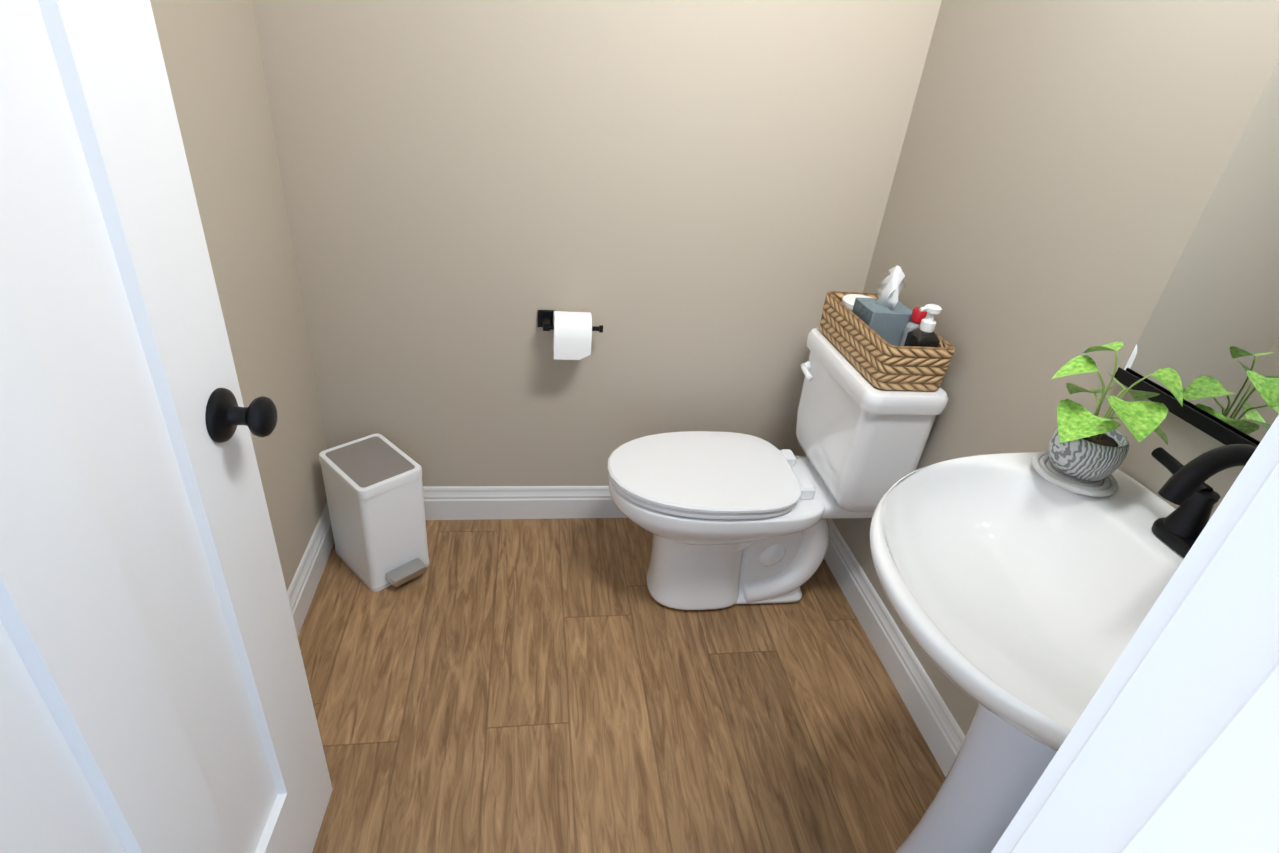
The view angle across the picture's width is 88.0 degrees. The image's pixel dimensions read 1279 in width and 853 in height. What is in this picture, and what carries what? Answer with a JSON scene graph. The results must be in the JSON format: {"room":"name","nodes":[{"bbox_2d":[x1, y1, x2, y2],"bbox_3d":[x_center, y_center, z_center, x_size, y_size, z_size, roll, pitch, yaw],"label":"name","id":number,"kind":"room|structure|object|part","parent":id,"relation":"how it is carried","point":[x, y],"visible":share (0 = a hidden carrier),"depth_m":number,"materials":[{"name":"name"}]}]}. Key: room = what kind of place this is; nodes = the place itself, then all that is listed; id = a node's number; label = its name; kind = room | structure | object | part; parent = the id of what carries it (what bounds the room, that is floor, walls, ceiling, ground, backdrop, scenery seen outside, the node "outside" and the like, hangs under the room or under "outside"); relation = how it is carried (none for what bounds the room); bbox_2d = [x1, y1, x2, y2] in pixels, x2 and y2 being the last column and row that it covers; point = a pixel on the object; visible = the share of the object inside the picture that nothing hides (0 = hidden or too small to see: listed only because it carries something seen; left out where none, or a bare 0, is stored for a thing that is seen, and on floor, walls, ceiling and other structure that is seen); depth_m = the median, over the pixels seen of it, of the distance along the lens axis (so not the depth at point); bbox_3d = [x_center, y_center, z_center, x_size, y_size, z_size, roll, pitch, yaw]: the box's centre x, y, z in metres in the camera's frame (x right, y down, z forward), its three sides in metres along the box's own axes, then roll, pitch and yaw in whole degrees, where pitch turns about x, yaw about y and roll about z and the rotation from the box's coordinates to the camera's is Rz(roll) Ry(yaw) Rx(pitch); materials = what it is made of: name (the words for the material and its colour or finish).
{"room":"bathroom","nodes":[
{"label":"bathroom","id":0,"kind":"room"},
{"bbox_2d":[150,0,326,590],"bbox_3d":[-0.773,-0.322,0.752,0.100,2.440,1.744,1,30,-10],"label":"wall","id":1,"kind":"structure","parent":0,"point":[211,53],"depth_m":1.43,"materials":[{"name":"beige paint"}]},
{"bbox_2d":[287,502,333,636],"bbox_3d":[-0.832,0.650,1.387,0.017,0.121,1.628,1,30,-10],"label":"baseboard","id":2,"kind":"structure","parent":1,"relation":"attached to","point":[301,591],"depth_m":1.80,"materials":[{"name":"white"}]},
{"bbox_2d":[252,0,941,485],"bbox_3d":[-0.080,-0.778,1.676,1.765,2.440,0.100,1,30,-10],"label":"wall","id":3,"kind":"structure","parent":0,"point":[684,202],"depth_m":1.73,"materials":[{"name":"beige paint"}]},
{"bbox_2d":[423,486,626,519],"bbox_3d":[-0.182,0.251,2.202,1.500,0.121,0.017,1,30,-10],"label":"baseboard","id":4,"kind":"structure","parent":3,"relation":"attached to","point":[440,502],"depth_m":2.16,"materials":[{"name":"white"}]},
{"bbox_2d":[538,310,602,359],"bbox_3d":[-0.191,-0.262,1.831,0.179,0.115,0.124,1,30,-10],"label":"paper holder","id":5,"kind":"object","parent":3,"relation":"attached to","point":[572,335],"visible":1,"depth_m":1.79,"materials":[{"name":"black"}]},
{"bbox_2d":[298,518,945,852],"bbox_3d":[-0.500,1.162,0.734,2.865,0.050,3.550,1,30,-10],"label":"floor","id":6,"kind":"structure","parent":0,"point":[569,685],"depth_m":1.59,"materials":[{"name":"brown wood"}]},
{"bbox_2d":[318,433,429,591],"bbox_3d":[-0.732,0.250,1.875,0.292,0.345,0.184,29,37,34],"label":"trash can","id":7,"kind":"object","parent":6,"relation":"on","point":[373,485],"visible":1,"depth_m":1.81,"materials":[{"name":"white plastic"}]},
{"bbox_3d":[-0.735,0.105,1.810,0.244,0.030,0.184,29,37,34],"label":"lid","id":8,"kind":"part","parent":7,"relation":"part of","materials":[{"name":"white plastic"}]},
{"bbox_2d":[607,328,948,609],"bbox_3d":[0.285,0.156,1.814,0.756,0.766,0.418,1,30,-10],"label":"toilet","id":9,"kind":"object","parent":6,"relation":"on","point":[727,519],"visible":1,"depth_m":1.72,"materials":[{"name":"white ceramic"}]},
{"bbox_3d":[0.182,0.121,1.776,0.541,0.040,0.378,1,30,-10],"label":"seat","id":10,"kind":"part","parent":9,"relation":"part of","materials":[{"name":"white plastic"}]},
{"bbox_3d":[0.196,0.210,1.831,0.577,0.162,0.372,1,30,-10],"label":"bowl","id":11,"kind":"part","parent":9,"relation":"part of","materials":[{"name":"white ceramic"}]},
{"bbox_3d":[0.458,-0.154,1.804,0.033,0.030,0.081,1,30,-10],"label":"handle","id":12,"kind":"part","parent":9,"relation":"part of","materials":[{"name":"white"}]},
{"bbox_3d":[0.574,0.005,1.771,0.192,0.324,0.392,1,30,-10],"label":"tank","id":13,"kind":"part","parent":9,"relation":"part of","materials":[{"name":"white ceramic"}]},
{"bbox_3d":[0.587,-0.150,1.681,0.210,0.050,0.418,1,30,-10],"label":"lid","id":14,"kind":"part","parent":9,"relation":"part of","materials":[{"name":"white ceramic"}]},
{"bbox_2d":[819,265,954,390],"bbox_3d":[0.601,-0.272,1.611,0.170,0.232,0.376,1,30,-10],"label":"basket","id":15,"kind":"object","parent":9,"relation":"on","point":[883,338],"visible":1,"depth_m":1.55,"materials":[{"name":"wicker"}]},
{"bbox_2d":[894,318,925,367],"bbox_3d":[0.652,-0.202,1.592,0.046,0.113,0.045,1,30,-10],"label":"bottle","id":16,"kind":"object","parent":15,"relation":"on","point":[904,325],"depth_m":1.58,"materials":[{"name":"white plastic"}]},
{"bbox_2d":[870,444,1256,852],"bbox_3d":[0.547,0.472,1.022,0.514,1.046,0.575,1,30,-10],"label":"sink","id":17,"kind":"object","parent":6,"relation":"on","point":[1022,594],"visible":0.56,"depth_m":0.97,"materials":[{"name":"white ceramic"}]},
{"bbox_2d":[1032,342,1182,496],"bbox_3d":[0.698,-0.012,0.996,0.163,0.212,0.176,1,30,-10],"label":"plant","id":18,"kind":"object","parent":17,"relation":"on","point":[1086,453],"visible":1,"depth_m":0.99,"materials":[{"name":"green plant"}]},
{"bbox_3d":[0.691,0.038,1.029,0.101,0.070,0.101,1,30,-10],"label":"pot","id":19,"kind":"part","parent":18,"relation":"part of","materials":[{"name":"grey ceramic"}]},
{"bbox_2d":[1151,444,1256,608],"bbox_3d":[0.716,0.102,0.830,0.165,0.185,0.279,1,30,-10],"label":"faucet","id":20,"kind":"object","parent":17,"relation":"on","point":[1174,534],"depth_m":0.89,"materials":[{"name":"black metal"}]},
{"bbox_2d":[832,0,1278,735],"bbox_3d":[0.868,-0.303,1.029,0.100,2.440,1.744,1,30,-10],"label":"wall","id":21,"kind":"structure","parent":0,"point":[1062,164],"depth_m":1.25,"materials":[{"name":"beige paint"}]},
{"bbox_2d":[824,519,965,776],"bbox_3d":[0.694,0.667,1.644,0.017,0.121,1.628,1,30,-10],"label":"baseboard","id":22,"kind":"structure","parent":21,"relation":"attached to","point":[942,733],"depth_m":1.73,"materials":[{"name":"white"}]},
{"bbox_2d":[1114,62,1278,446],"bbox_3d":[0.880,-0.325,0.610,0.015,0.928,0.614,1,30,-10],"label":"mirror","id":23,"kind":"object","parent":21,"relation":"attached to","point":[1210,335],"visible":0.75,"depth_m":0.93,"materials":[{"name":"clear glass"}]},
{"bbox_3d":[0.160,0.099,0.197,1.565,2.440,0.115,1,30,-10],"label":"wall","id":24,"kind":"structure","parent":0,"visible":0},
{"bbox_2d":[0,0,332,852],"bbox_3d":[-0.523,0.054,0.551,0.035,2.015,0.711,2,30,-7],"label":"door","id":25,"kind":"structure","parent":24,"relation":"in","point":[154,694],"depth_m":0.67,"materials":[{"name":"white wood"}]},
{"bbox_2d":[205,388,277,442],"bbox_3d":[-0.557,-0.024,0.864,0.166,0.071,0.108,2,30,-7],"label":"door knob","id":26,"kind":"object","parent":25,"relation":"attached to","point":[225,415],"depth_m":0.84,"materials":[{"name":"black metal"}]},
{"bbox_2d":[991,415,1278,852],"bbox_3d":[-0.156,0.238,0.228,0.867,2.110,0.150,1,30,-10],"label":"door frame","id":27,"kind":"structure","parent":24,"relation":"in","point":[1178,752],"depth_m":0.24,"materials":[{"name":"white wood"}]}
]}

